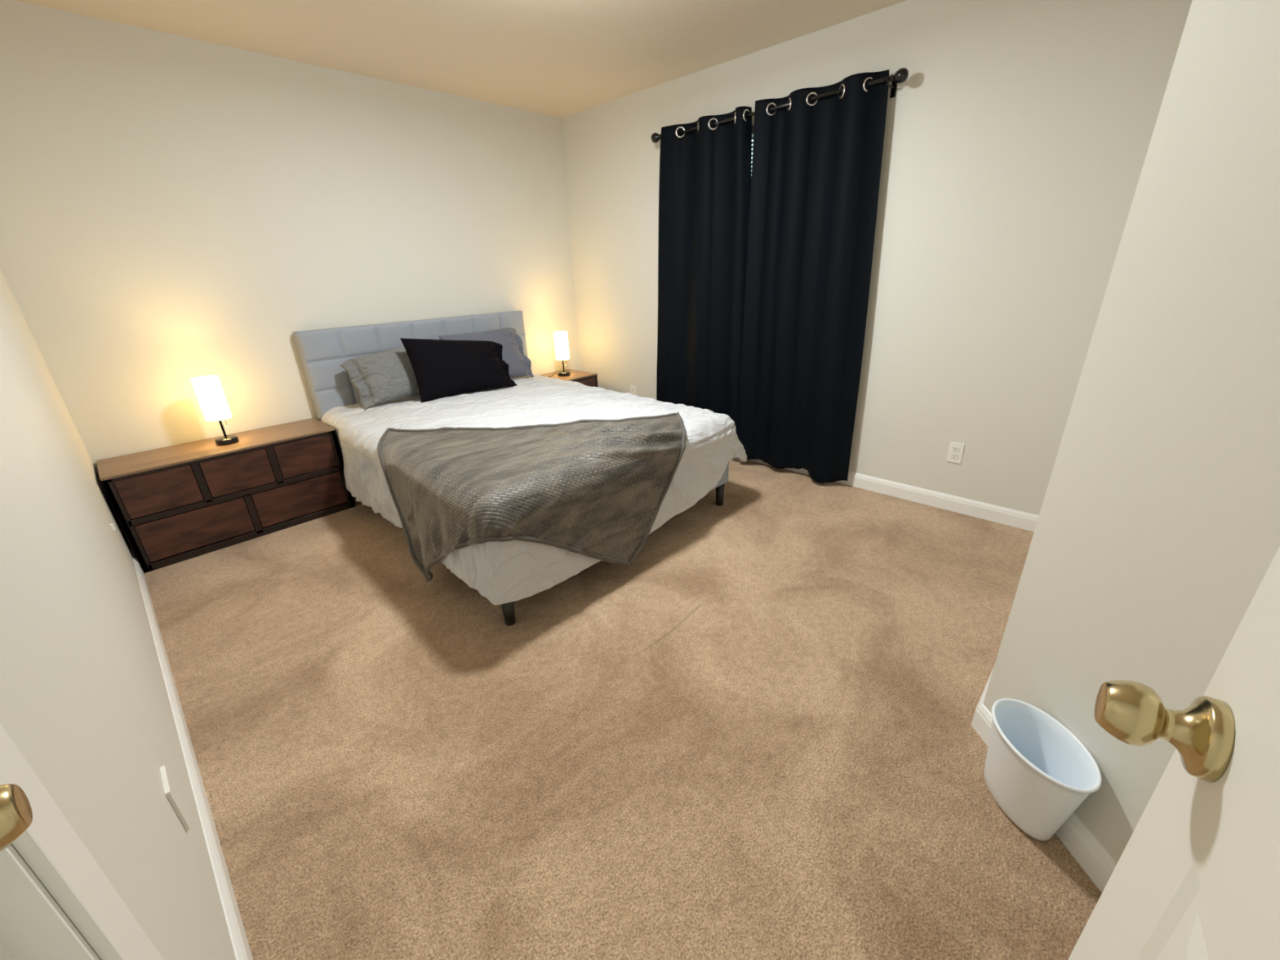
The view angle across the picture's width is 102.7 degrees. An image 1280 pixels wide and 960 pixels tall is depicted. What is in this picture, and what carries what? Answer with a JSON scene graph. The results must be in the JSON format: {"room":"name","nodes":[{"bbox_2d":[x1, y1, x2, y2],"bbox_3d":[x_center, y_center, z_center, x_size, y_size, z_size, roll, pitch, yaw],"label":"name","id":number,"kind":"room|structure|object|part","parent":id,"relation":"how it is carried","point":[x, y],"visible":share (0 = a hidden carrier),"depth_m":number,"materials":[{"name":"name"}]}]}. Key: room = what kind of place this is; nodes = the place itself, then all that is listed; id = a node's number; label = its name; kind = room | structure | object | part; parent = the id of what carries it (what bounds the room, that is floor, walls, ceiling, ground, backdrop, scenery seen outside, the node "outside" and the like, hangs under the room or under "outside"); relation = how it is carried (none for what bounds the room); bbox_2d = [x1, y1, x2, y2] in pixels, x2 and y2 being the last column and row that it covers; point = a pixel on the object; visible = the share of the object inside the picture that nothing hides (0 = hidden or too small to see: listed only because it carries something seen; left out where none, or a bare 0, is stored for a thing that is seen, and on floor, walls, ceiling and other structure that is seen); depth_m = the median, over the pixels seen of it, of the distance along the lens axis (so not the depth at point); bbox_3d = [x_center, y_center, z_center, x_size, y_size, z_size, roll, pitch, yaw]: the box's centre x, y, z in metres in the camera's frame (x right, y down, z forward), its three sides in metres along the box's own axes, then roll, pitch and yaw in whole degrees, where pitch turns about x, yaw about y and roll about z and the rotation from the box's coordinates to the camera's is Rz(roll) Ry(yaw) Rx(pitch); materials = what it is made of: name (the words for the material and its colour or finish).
{"room":"bedroom","nodes":[
{"label":"bedroom","id":0,"kind":"room"},
{"bbox_2d":[0,266,235,959],"bbox_3d":[-0.901,-0.079,0.562,5.400,2.440,0.120,18,30,40],"label":"wall","id":1,"kind":"structure","parent":0,"point":[84,699],"depth_m":0.90,"materials":[{"name":"white paint"}]},
{"bbox_2d":[0,783,32,959],"bbox_3d":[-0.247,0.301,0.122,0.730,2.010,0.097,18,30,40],"label":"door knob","id":2,"kind":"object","parent":1,"relation":"in","point":[15,811],"depth_m":0.36,"materials":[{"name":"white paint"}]},
{"bbox_3d":[-0.463,0.241,0.345,0.058,0.058,0.062,18,30,40],"label":"knob","id":3,"kind":"part","parent":2,"relation":"part of","materials":[{"name":"gold metal"}]},
{"bbox_2d":[0,723,163,959],"bbox_3d":[-0.277,0.271,0.081,0.920,2.122,0.131,18,30,40],"label":"door","id":4,"kind":"structure","parent":1,"relation":"attached to","point":[57,903],"depth_m":0.45,"materials":[{"name":"white paint"}]},
{"bbox_2d":[109,523,115,530],"bbox_3d":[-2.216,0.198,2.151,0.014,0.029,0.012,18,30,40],"label":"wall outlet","id":5,"kind":"object","parent":1,"relation":"attached to","point":[112,525],"visible":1,"depth_m":2.15,"materials":[{"name":"white plastic"}]},
{"bbox_2d":[160,765,190,831],"bbox_3d":[-0.977,0.669,1.076,0.090,0.114,0.008,18,30,40],"label":"blank plate","id":6,"kind":"object","parent":1,"relation":"attached to","point":[171,793],"visible":1,"depth_m":1.06,"materials":[{"name":"white paint"}]},
{"bbox_2d":[127,537,253,959],"bbox_3d":[-1.656,0.706,1.800,3.090,0.090,0.013,18,30,40],"label":"baseboard","id":7,"kind":"structure","parent":1,"relation":"attached to","point":[240,944],"depth_m":1.36,"materials":[{"name":"white paint"}]},
{"bbox_2d":[0,0,580,474],"bbox_3d":[-1.744,-1.253,3.458,0.120,2.440,3.560,18,30,40],"label":"wall","id":8,"kind":"structure","parent":0,"point":[174,208],"depth_m":2.79,"materials":[{"name":"white paint"}]},
{"bbox_2d":[13,0,906,117],"bbox_3d":[0.165,-1.775,1.243,5.550,0.100,3.560,18,30,40],"label":"ceiling","id":9,"kind":"structure","parent":0,"point":[555,58],"depth_m":2.57,"materials":[{"name":"beige paint"}]},
{"bbox_2d":[143,459,1102,959],"bbox_3d":[0.246,0.569,2.217,5.550,0.100,3.560,18,30,40],"label":"floor","id":10,"kind":"structure","parent":0,"point":[752,735],"depth_m":1.55,"materials":[{"name":"carpet"}]},
{"bbox_2d":[96,417,355,573],"bbox_3d":[-2.282,0.035,2.916,0.389,0.513,1.002,18,30,40],"label":"dresser","id":11,"kind":"object","parent":10,"relation":"on","point":[179,503],"visible":0.98,"depth_m":2.73,"materials":[{"name":"brown wood"}]},
{"bbox_3d":[-2.482,0.021,2.631,0.309,0.196,0.283,18,30,40],"label":"drawer","id":12,"kind":"part","parent":11,"relation":"part of","materials":[{"name":"brown wood"}]},
{"bbox_3d":[-2.420,0.217,2.776,0.309,0.201,0.442,18,30,40],"label":"drawer","id":13,"kind":"part","parent":11,"relation":"part of","materials":[{"name":"brown wood"}]},
{"bbox_2d":[190,375,239,445],"bbox_3d":[-2.332,-0.388,2.800,0.253,0.360,0.115,18,30,40],"label":"table lamp","id":14,"kind":"object","parent":11,"relation":"on","point":[208,389],"visible":1,"depth_m":2.71,"materials":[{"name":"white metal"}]},
{"bbox_3d":[-2.284,-0.435,2.729,0.115,0.222,0.115,18,30,40],"label":"lamp shade","id":15,"kind":"part","parent":14,"relation":"part of","materials":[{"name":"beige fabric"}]},
{"bbox_3d":[-2.279,-0.307,2.783,0.028,0.164,0.028,18,30,40],"label":"stem","id":16,"kind":"part","parent":14,"relation":"part of","materials":[{"name":"black metal"}]},
{"bbox_3d":[-2.261,-0.076,2.845,0.309,0.196,0.287,18,30,40],"label":"drawer","id":17,"kind":"part","parent":11,"relation":"part of","materials":[{"name":"brown wood"}]},
{"bbox_3d":[-2.088,0.073,3.095,0.309,0.201,0.448,18,30,40],"label":"drawer","id":18,"kind":"part","parent":11,"relation":"part of","materials":[{"name":"brown wood"}]},
{"bbox_3d":[-2.038,-0.173,3.059,0.309,0.196,0.281,18,30,40],"label":"drawer","id":19,"kind":"part","parent":11,"relation":"part of","materials":[{"name":"brown wood"}]},
{"bbox_2d":[292,310,728,626],"bbox_3d":[-0.756,-0.384,3.104,2.228,1.043,1.670,18,30,40],"label":"bed","id":20,"kind":"object","parent":10,"relation":"on","point":[322,352],"visible":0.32,"depth_m":3.28,"materials":[{"name":"grey fabric"}]},
{"bbox_3d":[-1.500,-0.874,3.694,0.070,0.543,1.616,18,30,40],"label":"headboard","id":21,"kind":"part","parent":20,"relation":"part of","materials":[{"name":"grey fabric"}]},
{"bbox_3d":[-0.536,0.520,2.078,0.054,0.147,0.054,18,30,40],"label":"leg","id":22,"kind":"part","parent":20,"relation":"part of","materials":[{"name":"black wood"}]},
{"bbox_2d":[320,373,746,605],"bbox_3d":[-0.741,-0.225,3.133,2.305,0.475,1.819,18,30,40],"label":"comforter","id":23,"kind":"object","parent":20,"relation":"on","point":[507,571],"visible":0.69,"depth_m":2.78,"materials":[{"name":"white fabric"}]},
{"bbox_2d":[339,337,433,408],"bbox_3d":[-1.571,-0.708,3.341,0.223,0.346,0.625,18,30,40],"label":"bed pillow","id":24,"kind":"object","parent":23,"relation":"on","point":[387,375],"visible":0.59,"depth_m":3.22,"materials":[{"name":"grey fabric"}]},
{"bbox_2d":[400,337,516,402],"bbox_3d":[-1.189,-0.778,3.426,0.692,0.394,0.253,-20,29,-37],"label":"bed pillow","id":25,"kind":"object","parent":23,"relation":"on","point":[442,368],"visible":1,"depth_m":3.32,"materials":[{"name":"black fabric"}]},
{"bbox_2d":[438,327,533,377],"bbox_3d":[-1.116,-0.903,3.774,0.240,0.370,0.672,18,30,40],"label":"bed pillow","id":26,"kind":"object","parent":23,"relation":"on","point":[519,365],"visible":0.48,"depth_m":3.83,"materials":[{"name":"grey fabric"}]},
{"bbox_2d":[377,412,686,582],"bbox_3d":[-0.505,0.112,2.350,1.547,0.553,1.037,-4,23,-4],"label":"throw blanket","id":27,"kind":"object","parent":23,"relation":"on","point":[597,489],"visible":1,"depth_m":2.21,"materials":[{"name":"fabric"}]},
{"bbox_3d":[-0.021,0.157,2.494,0.035,0.175,1.549,18,30,40],"label":"foot rail","id":28,"kind":"part","parent":20,"relation":"part of","materials":[{"name":"grey fabric"}]},
{"bbox_3d":[0.476,0.080,3.053,0.054,0.147,0.054,18,30,40],"label":"leg","id":29,"kind":"part","parent":20,"relation":"part of","materials":[{"name":"black wood"}]},
{"bbox_2d":[539,368,597,386],"bbox_3d":[-0.636,-0.676,4.506,0.389,0.500,0.395,18,30,40],"label":"nightstand","id":30,"kind":"object","parent":10,"relation":"on","point":[588,379],"visible":0.21,"depth_m":4.39,"materials":[{"name":"brown wood"}]},
{"bbox_2d":[548,331,569,377],"bbox_3d":[-0.721,-1.049,4.290,0.258,0.360,0.115,-11,24,-21],"label":"table lamp","id":31,"kind":"object","parent":30,"relation":"on","point":[561,339],"visible":0.94,"depth_m":4.26,"materials":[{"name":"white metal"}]},
{"bbox_3d":[-0.657,-1.126,4.288,0.115,0.222,0.115,18,30,40],"label":"lamp shade","id":32,"kind":"part","parent":31,"relation":"part of","materials":[{"name":"beige fabric"}]},
{"bbox_3d":[-0.637,-0.671,4.510,0.385,0.488,0.395,18,30,40],"label":"frame","id":33,"kind":"part","parent":30,"relation":"part of","materials":[{"name":"brown wood"}]},
{"bbox_3d":[-0.625,-0.784,4.446,0.339,0.195,0.343,18,30,40],"label":"drawer","id":34,"kind":"part","parent":30,"relation":"part of","materials":[{"name":"brown wood"}]},
{"bbox_2d":[983,697,1102,840],"bbox_3d":[0.956,0.738,1.262,0.170,0.272,0.262,-3,23,-2],"label":"waste bin","id":35,"kind":"object","parent":10,"relation":"on","point":[1037,771],"visible":1,"depth_m":1.24,"materials":[{"name":"white plastic"}]},
{"bbox_2d":[561,0,1192,515],"bbox_3d":[1.421,-1.090,2.801,5.400,2.440,0.120,18,30,40],"label":"wall","id":36,"kind":"structure","parent":0,"point":[1018,134],"depth_m":2.53,"materials":[{"name":"white paint"}]},
{"bbox_2d":[630,385,635,395],"bbox_3d":[-0.060,-0.752,4.393,0.071,0.115,0.009,18,30,40],"label":"wall outlet","id":37,"kind":"object","parent":36,"relation":"attached to","point":[633,388],"visible":0.62,"depth_m":4.38,"materials":[{"name":"white plastic"}]},
{"bbox_2d":[751,126,754,173],"bbox_3d":[0.766,-1.571,3.217,1.170,1.125,0.028,18,30,40],"label":"window blind","id":38,"kind":"object","parent":36,"relation":"attached to","point":[752,126],"visible":0.02,"depth_m":3.09,"materials":[{"name":"grey"}]},
{"bbox_2d":[651,67,908,142],"bbox_3d":[0.688,-2.084,2.931,1.612,0.088,0.119,18,30,40],"label":"curtain rod","id":39,"kind":"object","parent":36,"relation":"attached to","point":[900,76],"visible":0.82,"depth_m":2.60,"materials":[{"name":"black metal"}]},
{"bbox_2d":[656,106,751,438],"bbox_3d":[0.410,-1.244,3.545,0.820,2.115,0.082,18,30,40],"label":"curtain","id":40,"kind":"object","parent":39,"relation":"hanging from","point":[704,184],"visible":0.8,"depth_m":3.43,"materials":[{"name":"black fabric"}]},
{"bbox_2d":[738,69,888,483],"bbox_3d":[0.969,-1.044,3.046,0.769,2.148,0.092,18,30,40],"label":"curtain","id":41,"kind":"object","parent":39,"relation":"hanging from","point":[816,164],"visible":0.98,"depth_m":2.97,"materials":[{"name":"black fabric"}]},
{"bbox_2d":[748,459,1039,532],"bbox_3d":[0.780,-0.197,3.768,3.656,0.090,0.013,18,30,40],"label":"baseboard","id":42,"kind":"structure","parent":36,"relation":"attached to","point":[1009,517],"depth_m":2.92,"materials":[{"name":"white paint"}]},
{"bbox_2d":[946,441,964,463],"bbox_3d":[1.730,-0.149,2.807,0.071,0.115,0.009,18,30,40],"label":"wall outlet","id":43,"kind":"object","parent":36,"relation":"attached to","point":[955,452],"visible":1,"depth_m":2.80,"materials":[{"name":"white plastic"}]},
{"bbox_2d":[951,453,958,459],"bbox_3d":[1.730,-0.131,2.813,0.033,0.029,0.005,18,30,40],"label":"receptacle","id":44,"kind":"object","parent":43,"relation":"attached to","point":[953,455],"depth_m":2.81,"materials":[{"name":"white plastic"}]},
{"bbox_2d":[951,446,959,452],"bbox_3d":[1.728,-0.167,2.799,0.033,0.029,0.005,18,30,40],"label":"receptacle","id":45,"kind":"object","parent":43,"relation":"attached to","point":[954,449],"depth_m":2.80,"materials":[{"name":"white plastic"}]},
{"bbox_2d":[982,0,1279,863],"bbox_3d":[1.100,0.065,0.048,0.116,2.440,2.291,-3,23,-2],"label":"wall","id":46,"kind":"structure","parent":0,"point":[1157,531],"depth_m":0.97,"materials":[{"name":"white paint"}]},
{"bbox_2d":[971,703,1116,893],"bbox_3d":[1.035,0.801,1.345,0.013,0.090,0.463,-3,23,-2],"label":"baseboard","id":47,"kind":"structure","parent":46,"relation":"attached to","point":[1086,850],"depth_m":1.20,"materials":[{"name":"white paint"}]},
{"bbox_3d":[0.585,0.023,0.191,0.115,2.440,1.368,18,30,40],"label":"wall","id":48,"kind":"structure","parent":0,"visible":0},
{"bbox_2d":[1067,546,1279,959],"bbox_3d":[0.306,0.261,0.158,0.184,2.020,0.752,14,28,34],"label":"door","id":49,"kind":"structure","parent":48,"relation":"in","point":[1197,877],"depth_m":0.42,"materials":[{"name":"white paint"}]},
{"bbox_3d":[0.455,0.212,0.451,0.074,0.068,0.068,14,28,34],"label":"knob","id":50,"kind":"part","parent":49,"relation":"part of","materials":[{"name":"gold metal"}]},
{"bbox_3d":[1.576,-0.592,1.587,0.115,2.440,1.573,18,30,40],"label":"wall","id":51,"kind":"structure","parent":0,"visible":0},
{"bbox_2d":[973,666,994,714],"bbox_3d":[1.565,0.478,2.078,0.013,0.090,1.578,18,30,40],"label":"baseboard","id":52,"kind":"structure","parent":51,"relation":"attached to","point":[982,698],"depth_m":1.59,"materials":[{"name":"white paint"}]}
]}

